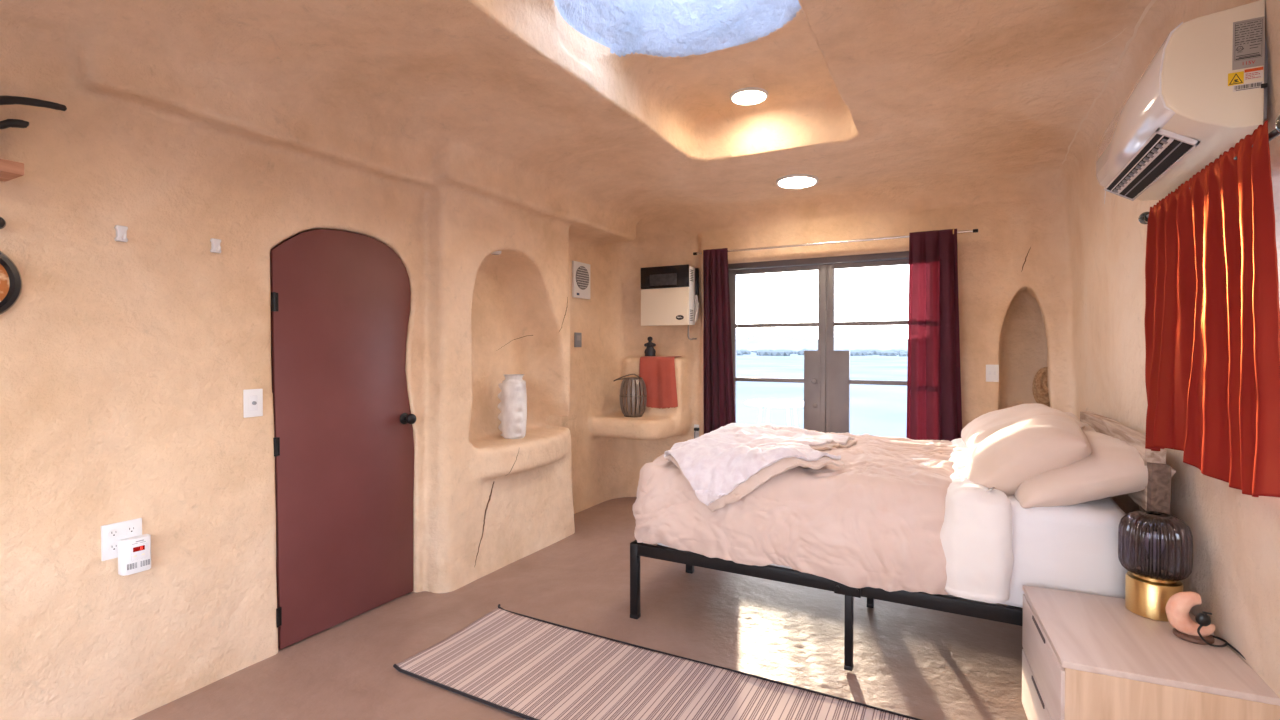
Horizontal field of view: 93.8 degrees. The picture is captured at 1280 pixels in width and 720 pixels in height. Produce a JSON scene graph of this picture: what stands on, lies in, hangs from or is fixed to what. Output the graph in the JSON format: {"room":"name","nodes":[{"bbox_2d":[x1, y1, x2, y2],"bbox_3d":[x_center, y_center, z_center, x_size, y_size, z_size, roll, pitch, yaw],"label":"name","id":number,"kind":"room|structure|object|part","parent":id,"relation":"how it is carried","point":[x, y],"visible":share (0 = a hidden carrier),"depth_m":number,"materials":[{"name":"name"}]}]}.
{"room":"traditional dwelling","nodes":[
{"label":"traditional dwelling","id":0,"kind":"room"},
{"bbox_2d":[0,0,674,719],"bbox_3d":[-1.491,0.134,2.817,0.763,2.657,7.032,0,1,27],"label":"wall","id":1,"kind":"structure","parent":0,"point":[126,368],"depth_m":2.58,"materials":[{"name":"paint"}]},
{"bbox_2d":[0,217,5,228],"bbox_3d":[-2.158,-0.459,2.003,0.058,0.046,0.046,1,1,28],"label":"peg","id":2,"kind":"object","parent":1,"relation":"attached to","point":[2,221],"visible":1,"depth_m":2.00,"materials":[{"name":"black plastic"}]},
{"bbox_2d":[0,251,21,314],"bbox_3d":[-2.204,-0.261,1.955,0.028,0.270,0.270,1,1,28],"label":"round plaque","id":3,"kind":"object","parent":1,"relation":"attached to","point":[10,276],"visible":1,"depth_m":2.04,"materials":[{"name":"black ceramic"}]},
{"bbox_2d":[0,159,23,181],"bbox_3d":[-2.193,-0.586,1.839,0.165,0.120,0.395,1,1,28],"label":"wall shelf","id":4,"kind":"object","parent":1,"relation":"attached to","point":[9,170],"visible":1,"depth_m":1.95,"materials":[{"name":"brown wood"}]},
{"bbox_2d":[0,95,66,128],"bbox_3d":[-2.102,-0.774,2.001,0.106,0.252,0.288,1,1,28],"label":"horns","id":5,"kind":"object","parent":4,"relation":"on","point":[4,99],"visible":1,"depth_m":2.02,"materials":[{"name":"grey"}]},
{"bbox_3d":[-2.091,-0.856,2.019,0.030,0.090,0.243,1,1,28],"label":"lever handle","id":6,"kind":"part","parent":5,"relation":"part of","materials":[{"name":"black plastic"}]},
{"bbox_2d":[114,225,127,241],"bbox_3d":[-1.999,-0.489,2.314,0.045,0.060,0.038,1,1,28],"label":"wall hook","id":7,"kind":"object","parent":1,"relation":"attached to","point":[121,231],"visible":1,"depth_m":2.31,"materials":[{"name":"white plastic"}]},
{"bbox_2d":[101,518,141,560],"bbox_3d":[-2.021,0.699,2.338,0.013,0.135,0.128,1,1,28],"label":"outlet","id":8,"kind":"object","parent":1,"relation":"attached to","point":[110,533],"visible":0.78,"depth_m":2.31,"materials":[{"name":"white plastic"}]},
{"bbox_2d":[108,543,117,551],"bbox_3d":[-2.030,0.723,2.311,0.003,0.033,0.033,1,1,28],"label":"socket","id":9,"kind":"object","parent":8,"relation":"attached to","point":[112,547],"depth_m":2.31,"materials":[{"name":"grey plastic"}]},
{"bbox_2d":[108,529,118,537],"bbox_3d":[-2.030,0.669,2.311,0.003,0.033,0.033,1,1,28],"label":"socket","id":10,"kind":"object","parent":8,"relation":"attached to","point":[112,533],"depth_m":2.31,"materials":[{"name":"grey plastic"}]},
{"bbox_2d":[126,525,136,533],"bbox_3d":[-2.003,0.669,2.360,0.003,0.033,0.033,1,1,28],"label":"socket","id":11,"kind":"object","parent":8,"relation":"attached to","point":[130,529],"depth_m":2.36,"materials":[{"name":"grey plastic"}]},
{"bbox_2d":[118,534,150,575],"bbox_3d":[-1.977,0.764,2.350,0.048,0.136,0.096,1,1,28],"label":"fire alarm","id":12,"kind":"object","parent":8,"relation":"attached to","point":[134,553],"visible":1,"depth_m":2.33,"materials":[{"name":"white plastic"}]},
{"bbox_3d":[-1.959,0.750,2.344,0.005,0.057,0.052,1,1,28],"label":"control panel","id":13,"kind":"part","parent":12,"relation":"part of","materials":[{"name":"white plastic"}]},
{"bbox_2d":[210,238,221,252],"bbox_3d":[-1.841,-0.498,2.607,0.045,0.060,0.038,1,1,28],"label":"wall hook","id":14,"kind":"object","parent":1,"relation":"attached to","point":[215,243],"visible":1,"depth_m":2.60,"materials":[{"name":"white plastic"}]},
{"bbox_2d":[243,389,262,417],"bbox_3d":[-1.782,0.199,2.765,0.021,0.128,0.083,1,1,28],"label":"light switch","id":15,"kind":"object","parent":1,"relation":"attached to","point":[252,398],"visible":1,"depth_m":2.76,"materials":[{"name":"white plastic"}]},
{"bbox_2d":[270,229,415,648],"bbox_3d":[-1.536,0.355,3.222,0.116,2.086,0.842,1,1,28],"label":"door","id":16,"kind":"structure","parent":1,"relation":"in","point":[343,440],"depth_m":3.17,"materials":[{"name":"red paint"}]},
{"bbox_3d":[-1.358,0.346,3.520,0.081,0.068,0.068,1,1,28],"label":"knob","id":17,"kind":"part","parent":16,"relation":"part of","materials":[{"name":"black metal"}]},
{"bbox_2d":[491,251,500,254],"bbox_3d":[-1.006,-0.748,4.176,0.080,0.028,0.080,1,1,28],"label":"puck light","id":18,"kind":"object","parent":1,"relation":"attached to","point":[495,252],"visible":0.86,"depth_m":4.15,"materials":[{"name":"white plastic"}]},
{"bbox_2d":[497,374,526,438],"bbox_3d":[-0.909,0.337,4.378,0.200,0.460,0.210,1,1,28],"label":"vase","id":19,"kind":"object","parent":1,"relation":"on","point":[512,406],"visible":1,"depth_m":4.29,"materials":[{"name":"white ceramic"}]},
{"bbox_2d":[574,333,581,346],"bbox_3d":[-0.555,-0.180,5.362,0.016,0.130,0.100,1,1,28],"label":"thermostat","id":20,"kind":"object","parent":1,"relation":"attached to","point":[577,336],"visible":1,"depth_m":5.35,"materials":[{"name":"grey plastic"}]},
{"bbox_2d":[572,261,589,298],"bbox_3d":[-0.523,-0.715,5.387,0.032,0.320,0.270,1,1,28],"label":"air vent","id":21,"kind":"object","parent":1,"relation":"in","point":[580,271],"visible":1,"depth_m":5.36,"materials":[{"name":"white plastic"}]},
{"bbox_2d":[576,266,588,289],"bbox_3d":[-0.515,-0.737,5.382,0.007,0.210,0.210,1,1,28],"label":"grille","id":22,"kind":"object","parent":21,"relation":"attached to","point":[582,272],"depth_m":5.37,"materials":[{"name":"white plastic"}]},
{"bbox_2d":[614,374,646,416],"bbox_3d":[-0.076,0.328,5.620,0.288,0.406,0.258,-1,1,-36],"label":"lantern","id":23,"kind":"object","parent":1,"relation":"on","point":[638,411],"visible":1,"depth_m":5.54,"materials":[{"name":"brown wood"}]},
{"bbox_3d":[-0.129,0.164,5.598,0.245,0.078,0.163,1,1,38],"label":"handle","id":24,"kind":"part","parent":23,"relation":"part of","materials":[{"name":"grey wood"}]},
{"bbox_2d":[132,497,1027,719],"bbox_3d":[0.026,1.450,2.250,4.550,0.064,7.750,1,1,28],"label":"floor","id":25,"kind":"structure","parent":0,"point":[917,662],"depth_m":3.00,"materials":[{"name":"beige concrete"}]},
{"bbox_2d":[393,604,921,719],"bbox_3d":[0.101,1.403,2.475,2.446,0.028,0.752,1,1,28],"label":"rug","id":26,"kind":"object","parent":25,"relation":"on","point":[520,665],"visible":1,"depth_m":2.61,"materials":[{"name":"fabric"}]},
{"bbox_2d":[630,540,1022,670],"bbox_3d":[1.256,1.198,3.428,2.157,0.410,1.551,1,1,28],"label":"frame","id":27,"kind":"object","parent":25,"relation":"on","point":[1008,614],"visible":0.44,"depth_m":2.75,"materials":[{"name":"black metal"}]},
{"bbox_3d":[-0.026,1.191,3.268,0.045,0.392,0.038,1,1,28],"label":"leg","id":28,"kind":"part","parent":27,"relation":"part of","materials":[{"name":"black metal"}]},
{"bbox_3d":[0.328,1.210,3.931,0.045,0.332,0.038,1,1,28],"label":"leg","id":29,"kind":"part","parent":27,"relation":"part of","materials":[{"name":"black metal"}]},
{"bbox_3d":[0.917,1.035,2.759,2.125,0.062,0.030,1,1,28],"label":"rail","id":30,"kind":"part","parent":27,"relation":"part of","materials":[{"name":"black metal"}]},
{"bbox_3d":[0.942,1.040,2.721,0.115,0.060,0.013,1,1,28],"label":"joining plate","id":31,"kind":"part","parent":27,"relation":"part of","materials":[{"name":"black metal"}]},
{"bbox_3d":[0.957,1.230,2.743,0.034,0.332,0.038,1,1,28],"label":"leg","id":32,"kind":"part","parent":27,"relation":"part of","materials":[{"name":"black metal"}]},
{"bbox_3d":[1.311,1.219,3.406,0.034,0.332,0.038,1,1,28],"label":"leg","id":33,"kind":"part","parent":27,"relation":"part of","materials":[{"name":"black metal"}]},
{"bbox_2d":[657,458,1133,607],"bbox_3d":[1.324,0.771,3.419,2.091,0.454,1.567,1,1,28],"label":"mattress","id":34,"kind":"object","parent":27,"relation":"on","point":[1072,548],"visible":0.12,"depth_m":2.36,"materials":[{"name":"white fabric"}]},
{"bbox_2d":[632,429,955,594],"bbox_3d":[1.031,0.741,3.584,1.679,0.505,1.789,1,1,28],"label":"duvet","id":35,"kind":"object","parent":34,"relation":"on","point":[875,520],"visible":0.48,"depth_m":2.78,"materials":[{"name":"fabric"}]},
{"bbox_2d":[664,423,856,511],"bbox_3d":[0.759,0.571,3.486,0.977,0.314,1.472,1,1,28],"label":"throw blanket","id":36,"kind":"object","parent":35,"relation":"on","point":[723,465],"visible":1,"depth_m":2.96,"materials":[{"name":"white fabric"}]},
{"bbox_2d":[940,438,1013,602],"bbox_3d":[1.764,0.733,3.176,0.288,0.459,1.761,1,1,28],"label":"sheet","id":37,"kind":"object","parent":34,"relation":"on","point":[976,533],"visible":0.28,"depth_m":2.42,"materials":[{"name":"white fabric"}]},
{"bbox_2d":[961,403,1084,450],"bbox_3d":[2.141,0.404,3.401,0.512,0.294,0.723,0,1,22],"label":"pillow","id":38,"kind":"object","parent":37,"relation":"on","point":[982,427],"visible":0.56,"depth_m":3.32,"materials":[{"name":"beige fabric"}]},
{"bbox_2d":[964,415,1091,494],"bbox_3d":[1.796,0.459,2.788,0.484,0.400,0.744,1,1,35],"label":"pillow","id":39,"kind":"object","parent":37,"relation":"on","point":[1029,447],"visible":0.73,"depth_m":2.52,"materials":[{"name":"beige fabric"}]},
{"bbox_2d":[1081,422,1095,431],"bbox_3d":[2.290,0.467,3.343,0.462,0.247,0.683,0,1,27],"label":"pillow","id":40,"kind":"object","parent":34,"relation":"on","point":[1087,427],"visible":0.06,"depth_m":3.14,"materials":[{"name":"beige fabric"}]},
{"bbox_2d":[1014,431,1175,508],"bbox_3d":[1.926,0.487,2.688,0.512,0.302,0.826,0,1,23],"label":"pillow","id":41,"kind":"object","parent":34,"relation":"on","point":[1114,467],"visible":0.44,"depth_m":2.36,"materials":[{"name":"beige fabric"}]},
{"bbox_2d":[1080,412,1170,563],"bbox_3d":[2.260,0.856,2.854,0.072,1.112,1.471,1,1,28],"label":"headboard","id":42,"kind":"object","parent":25,"relation":"on","point":[1156,496],"visible":0.39,"depth_m":2.29,"materials":[{"name":"brown wood"}]},
{"bbox_3d":[1.990,0.989,2.355,0.043,0.863,0.063,1,1,28],"label":"post","id":43,"kind":"part","parent":42,"relation":"part of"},
{"bbox_3d":[1.929,0.483,2.228,0.058,0.194,0.068,1,1,28],"label":"post","id":44,"kind":"part","parent":42,"relation":"part of","materials":[{"name":"brown wood"}]},
{"bbox_2d":[1022,585,1279,719],"bbox_3d":[1.615,1.162,1.987,0.503,0.530,0.632,0,1,24],"label":"nightstand","id":45,"kind":"object","parent":25,"relation":"on","point":[1085,656],"visible":0.92,"depth_m":1.80,"materials":[{"name":"brown wood"}]},
{"bbox_3d":[1.396,1.253,2.084,0.018,0.212,0.620,0,1,24],"label":"drawer","id":46,"kind":"part","parent":45,"relation":"part of","materials":[{"name":"beige wood"}]},
{"bbox_3d":[1.388,1.157,2.090,0.004,0.013,0.200,0,1,24],"label":"finger pull","id":47,"kind":"part","parent":45,"relation":"part of","materials":[{"name":"grey"}]},
{"bbox_3d":[1.388,0.937,2.086,0.004,0.013,0.200,0,1,24],"label":"finger pull","id":48,"kind":"part","parent":45,"relation":"part of","materials":[{"name":"grey"}]},
{"bbox_3d":[1.396,1.032,2.080,0.018,0.210,0.620,0,1,24],"label":"drawer","id":49,"kind":"part","parent":45,"relation":"part of","materials":[{"name":"beige wood"}]},
{"bbox_2d":[1118,510,1192,621],"bbox_3d":[1.819,0.719,2.119,0.202,0.352,0.200,1,1,28],"label":"table lamp","id":50,"kind":"object","parent":45,"relation":"on","point":[1149,587],"visible":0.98,"depth_m":2.08,"materials":[{"name":"gold metal"}]},
{"bbox_3d":[1.819,0.656,2.118,0.060,0.098,0.060,1,1,28],"label":"bulb","id":51,"kind":"part","parent":50,"relation":"part of","materials":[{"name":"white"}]},
{"bbox_3d":[1.819,0.651,2.118,0.202,0.216,0.200,1,1,28],"label":"lamp shade","id":52,"kind":"part","parent":50,"relation":"part of","materials":[{"name":"grey glass"}]},
{"bbox_3d":[1.499,1.147,1.702,0.490,0.450,0.018,0,1,24],"label":"panel","id":53,"kind":"part","parent":45,"relation":"part of","materials":[{"name":"brown wood"}]},
{"bbox_2d":[1165,591,1245,659],"bbox_3d":[1.811,0.824,1.873,0.124,0.149,0.248,0,1,-18],"label":"salt lamp","id":54,"kind":"object","parent":45,"relation":"on","point":[1178,606],"visible":1,"depth_m":1.92,"materials":[{"name":"pink stone"}]},
{"bbox_2d":[1195,611,1211,625],"bbox_3d":[1.773,0.815,1.885,0.039,0.046,0.026,1,1,28],"label":"dimmer switch","id":55,"kind":"object","parent":54,"relation":"attached to","point":[1202,619],"depth_m":1.88,"materials":[{"name":"black plastic"}]},
{"bbox_3d":[1.795,0.863,1.852,0.105,0.071,0.203,1,1,28],"label":"cord","id":56,"kind":"part","parent":54,"relation":"part of","materials":[{"name":"black plastic"}]},
{"bbox_2d":[11,0,1192,233],"bbox_3d":[-0.070,-1.386,2.072,3.450,0.437,6.874,1,1,28],"label":"ceiling","id":57,"kind":"structure","parent":0,"point":[897,104],"depth_m":3.05,"materials":[{"name":"paint"}]},
{"bbox_2d":[554,0,800,56],"bbox_3d":[0.183,-1.739,2.619,1.116,0.350,1.110,1,1,28],"label":"skylight","id":58,"kind":"object","parent":57,"relation":"attached to","point":[664,28],"depth_m":3.06,"materials":[{"name":"blue glass"}]},
{"bbox_2d":[730,87,767,105],"bbox_3d":[0.668,-1.616,3.671,0.230,0.023,0.230,1,1,28],"label":"recessed light","id":59,"kind":"object","parent":57,"relation":"in","point":[747,96],"visible":1,"depth_m":3.66,"materials":[{"name":"white plastic"}]},
{"bbox_2d":[733,91,764,102],"bbox_3d":[0.668,-1.612,3.671,0.198,0.007,0.198,1,1,28],"label":"diffuser","id":60,"kind":"object","parent":59,"relation":"attached to","point":[738,96],"depth_m":3.66,"materials":[{"name":"white plastic"}]},
{"bbox_2d":[776,174,817,188],"bbox_3d":[1.183,-1.344,4.511,0.309,0.036,0.310,1,1,33],"label":"recessed light","id":61,"kind":"object","parent":57,"relation":"in","point":[793,181],"visible":1,"depth_m":4.49,"materials":[{"name":"white plastic"}]},
{"bbox_2d":[779,177,814,186],"bbox_3d":[1.182,-1.340,4.511,0.267,0.007,0.267,1,-1,37],"label":"diffuser","id":62,"kind":"object","parent":61,"relation":"attached to","point":[795,181],"depth_m":4.51,"materials":[{"name":"white plastic"}]},
{"bbox_2d":[636,187,1078,463],"bbox_3d":[1.664,0.090,5.200,3.549,2.646,0.722,1,1,28],"label":"wall","id":63,"kind":"structure","parent":0,"point":[1017,294],"depth_m":4.63,"materials":[{"name":"paint"}]},
{"bbox_2d":[639,356,681,408],"bbox_3d":[0.220,0.209,5.719,0.406,0.492,0.240,1,1,28],"label":"cloth","id":64,"kind":"object","parent":63,"relation":"hanging from","point":[658,375],"visible":0.94,"depth_m":5.62,"materials":[{"name":"red fabric"}]},
{"bbox_2d":[644,337,655,355],"bbox_3d":[0.097,-0.132,5.768,0.116,0.190,0.081,0,1,13],"label":"figurine","id":65,"kind":"object","parent":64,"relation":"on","point":[649,351],"visible":1,"depth_m":5.74,"materials":[{"name":"black ceramic"}]},
{"bbox_2d":[641,264,698,339],"bbox_3d":[0.295,-0.532,5.675,0.549,0.691,0.210,1,1,28],"label":"wall heater","id":66,"kind":"object","parent":63,"relation":"attached to","point":[669,294],"visible":1,"depth_m":5.59,"materials":[{"name":"white plastic"}]},
{"bbox_2d":[650,273,676,285],"bbox_3d":[0.215,-0.751,5.597,0.280,0.105,0.004,1,1,28],"label":"grille","id":67,"kind":"object","parent":66,"relation":"attached to","point":[656,279],"depth_m":5.59,"materials":[{"name":"black metal"}]},
{"bbox_3d":[0.231,-0.498,5.614,0.494,0.347,0.025,1,1,28],"label":"panel","id":68,"kind":"part","parent":66,"relation":"part of","materials":[{"name":"beige plastic"}]},
{"bbox_3d":[0.230,-0.776,5.607,0.494,0.203,0.030,1,1,28],"label":"burner glass","id":69,"kind":"part","parent":66,"relation":"part of","materials":[{"name":"black glass"}]},
{"bbox_3d":[0.336,-0.669,5.755,0.485,0.395,0.028,1,1,28],"label":"plate","id":70,"kind":"part","parent":66,"relation":"part of","materials":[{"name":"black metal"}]},
{"bbox_2d":[694,424,698,437],"bbox_3d":[0.555,0.684,5.722,0.085,0.135,0.013,1,1,28],"label":"outlet","id":71,"kind":"object","parent":63,"relation":"attached to","point":[695,425],"visible":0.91,"depth_m":5.73,"materials":[{"name":"white plastic"}]},
{"bbox_2d":[728,251,908,432],"bbox_3d":[1.616,0.237,5.239,1.880,2.270,0.144,1,1,28],"label":"door","id":72,"kind":"structure","parent":63,"relation":"in","point":[826,381],"depth_m":5.23,"materials":[{"name":"grey metal"}]},
{"bbox_3d":[1.531,0.344,5.311,0.145,0.855,0.052,1,1,28],"label":"lock panel","id":73,"kind":"part","parent":72,"relation":"part of","materials":[{"name":"grey metal"}]},
{"bbox_3d":[1.538,0.142,5.236,0.076,0.260,0.068,1,1,28],"label":"handle","id":74,"kind":"part","parent":72,"relation":"part of","materials":[{"name":"grey metal"}]},
{"bbox_3d":[1.626,0.237,5.258,1.880,2.270,0.100,1,1,28],"label":"frame","id":75,"kind":"part","parent":72,"relation":"part of","materials":[{"name":"grey metal"}]},
{"bbox_3d":[1.737,0.345,5.201,0.155,0.855,0.052,1,1,28],"label":"lock panel","id":76,"kind":"part","parent":72,"relation":"part of","materials":[{"name":"grey metal"}]},
{"bbox_2d":[693,229,977,254],"bbox_3d":[1.531,-0.991,5.049,2.298,0.067,0.138,1,1,28],"label":"curtain rod","id":77,"kind":"object","parent":63,"relation":"attached to","point":[973,230],"visible":0.79,"depth_m":4.96,"materials":[{"name":"silver metal"}]},
{"bbox_2d":[703,248,735,433],"bbox_3d":[0.741,0.147,5.435,0.352,2.307,0.102,1,1,28],"label":"curtain","id":78,"kind":"object","parent":77,"relation":"hanging from","point":[719,406],"visible":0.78,"depth_m":5.43,"materials":[{"name":"red fabric"}]},
{"bbox_2d":[906,229,961,441],"bbox_3d":[2.281,0.161,4.616,0.423,2.307,0.084,1,1,28],"label":"curtain","id":79,"kind":"object","parent":77,"relation":"hanging from","point":[934,406],"visible":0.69,"depth_m":4.61,"materials":[{"name":"red fabric"}]},
{"bbox_2d":[986,365,998,381],"bbox_3d":[2.666,0.100,4.532,0.085,0.130,0.018,1,1,28],"label":"light switch","id":80,"kind":"object","parent":63,"relation":"attached to","point":[992,371],"visible":1,"depth_m":4.53,"materials":[{"name":"white plastic"}]},
{"bbox_2d":[1032,367,1049,406],"bbox_3d":[3.094,0.263,4.543,0.204,0.425,0.060,1,1,28],"label":"ornament","id":81,"kind":"object","parent":63,"relation":"attached to","point":[1039,385],"visible":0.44,"depth_m":4.55,"materials":[{"name":"wood"}]},
{"bbox_2d":[1068,0,1279,697],"bbox_3d":[1.660,0.161,1.203,0.502,2.656,6.581,1,1,28],"label":"wall","id":82,"kind":"structure","parent":0,"point":[1235,574],"depth_m":2.34,"materials":[{"name":"paint"}]},
{"bbox_2d":[1096,0,1267,203],"bbox_3d":[1.695,-0.761,1.937,0.220,0.319,0.865,1,1,28],"label":"air conditioner","id":83,"kind":"object","parent":82,"relation":"attached to","point":[1204,90],"visible":0.99,"depth_m":1.60,"materials":[{"name":"beige plastic"}]},
{"bbox_3d":[1.623,-0.785,1.978,0.052,0.240,0.852,1,1,28],"label":"panel","id":84,"kind":"part","parent":83,"relation":"part of","materials":[{"name":"white plastic"}]},
{"bbox_2d":[1107,134,1192,198],"bbox_3d":[1.681,-0.636,1.997,0.085,0.055,0.685,1,1,28],"label":"air vent","id":85,"kind":"object","parent":83,"relation":"attached to","point":[1155,155],"depth_m":1.93,"materials":[{"name":"black"}]},
{"bbox_2d":[1235,19,1262,60],"bbox_3d":[1.550,-0.815,1.526,0.051,0.095,0.001,1,1,28],"label":"label","id":86,"kind":"object","parent":83,"relation":"on","point":[1248,32],"depth_m":1.53,"materials":[{"name":"grey paper"}]},
{"bbox_3d":[1.788,-0.762,1.890,0.012,0.280,0.820,1,1,28],"label":"mounting plate","id":87,"kind":"part","parent":83,"relation":"part of","materials":[{"name":"grey plastic"}]},
{"bbox_2d":[1138,115,1279,224],"bbox_3d":[1.678,-0.520,1.755,0.115,0.068,1.187,1,1,28],"label":"curtain rod","id":88,"kind":"object","parent":82,"relation":"attached to","point":[1143,218],"visible":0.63,"depth_m":1.35,"materials":[{"name":"black metal"}]},
{"bbox_2d":[1144,120,1279,496],"bbox_3d":[1.640,-0.104,1.754,0.076,0.888,0.995,0,1,27],"label":"curtain","id":89,"kind":"object","parent":88,"relation":"hanging from","point":[1212,318],"visible":1,"depth_m":1.64,"materials":[{"name":"red fabric"}]},
{"label":"outside","id":90,"kind":"structure","parent":0,"visible":0},
{"bbox_2d":[736,352,907,437],"bbox_3d":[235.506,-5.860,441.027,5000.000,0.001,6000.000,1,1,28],"label":"water","id":91,"kind":"structure","parent":90,"point":[877,410],"depth_m":21.55,"materials":[{"name":"liquid"}]},
{"bbox_2d":[744,400,803,426],"bbox_3d":[1.898,0.988,8.243,0.910,0.812,0.910,1,1,28],"label":"patio table","id":92,"kind":"object","parent":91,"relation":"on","point":[794,404],"visible":0.7,"depth_m":8.12,"materials":[{"name":"white plastic"}]},
{"bbox_3d":[1.606,1.006,8.155,0.140,0.779,0.032,0,1,-17],"label":"leg","id":93,"kind":"part","parent":92,"relation":"part of","materials":[{"name":"white plastic"}]},
{"bbox_3d":[1.809,1.000,8.535,0.032,0.779,0.140,0,1,-17],"label":"leg","id":94,"kind":"part","parent":92,"relation":"part of","materials":[{"name":"white plastic"}]},
{"bbox_3d":[1.987,1.009,7.952,0.032,0.779,0.140,0,1,-17],"label":"leg","id":95,"kind":"part","parent":92,"relation":"part of","materials":[{"name":"white plastic"}]},
{"bbox_3d":[2.190,1.003,8.332,0.140,0.779,0.032,0,1,-17],"label":"leg","id":96,"kind":"part","parent":92,"relation":"part of","materials":[{"name":"white plastic"}]},
{"bbox_2d":[737,340,907,350],"bbox_3d":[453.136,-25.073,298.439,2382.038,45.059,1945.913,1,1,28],"label":"hills","id":97,"kind":"structure","parent":91,"relation":"on","point":[797,345],"depth_m":1148.09,"materials":[{"name":"white"}]},
{"bbox_2d":[737,332,907,343],"bbox_3d":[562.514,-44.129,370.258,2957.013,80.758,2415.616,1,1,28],"label":"hills","id":98,"kind":"structure","parent":91,"relation":"on","point":[760,337],"depth_m":1526.93,"materials":[{"name":"white"}]},
{"bbox_2d":[737,348,907,355],"bbox_3d":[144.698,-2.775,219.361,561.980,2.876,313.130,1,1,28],"label":"bushes","id":99,"kind":"object","parent":91,"relation":"on","point":[858,352],"visible":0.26,"depth_m":161.21,"materials":[{"name":"plant"}]}
]}

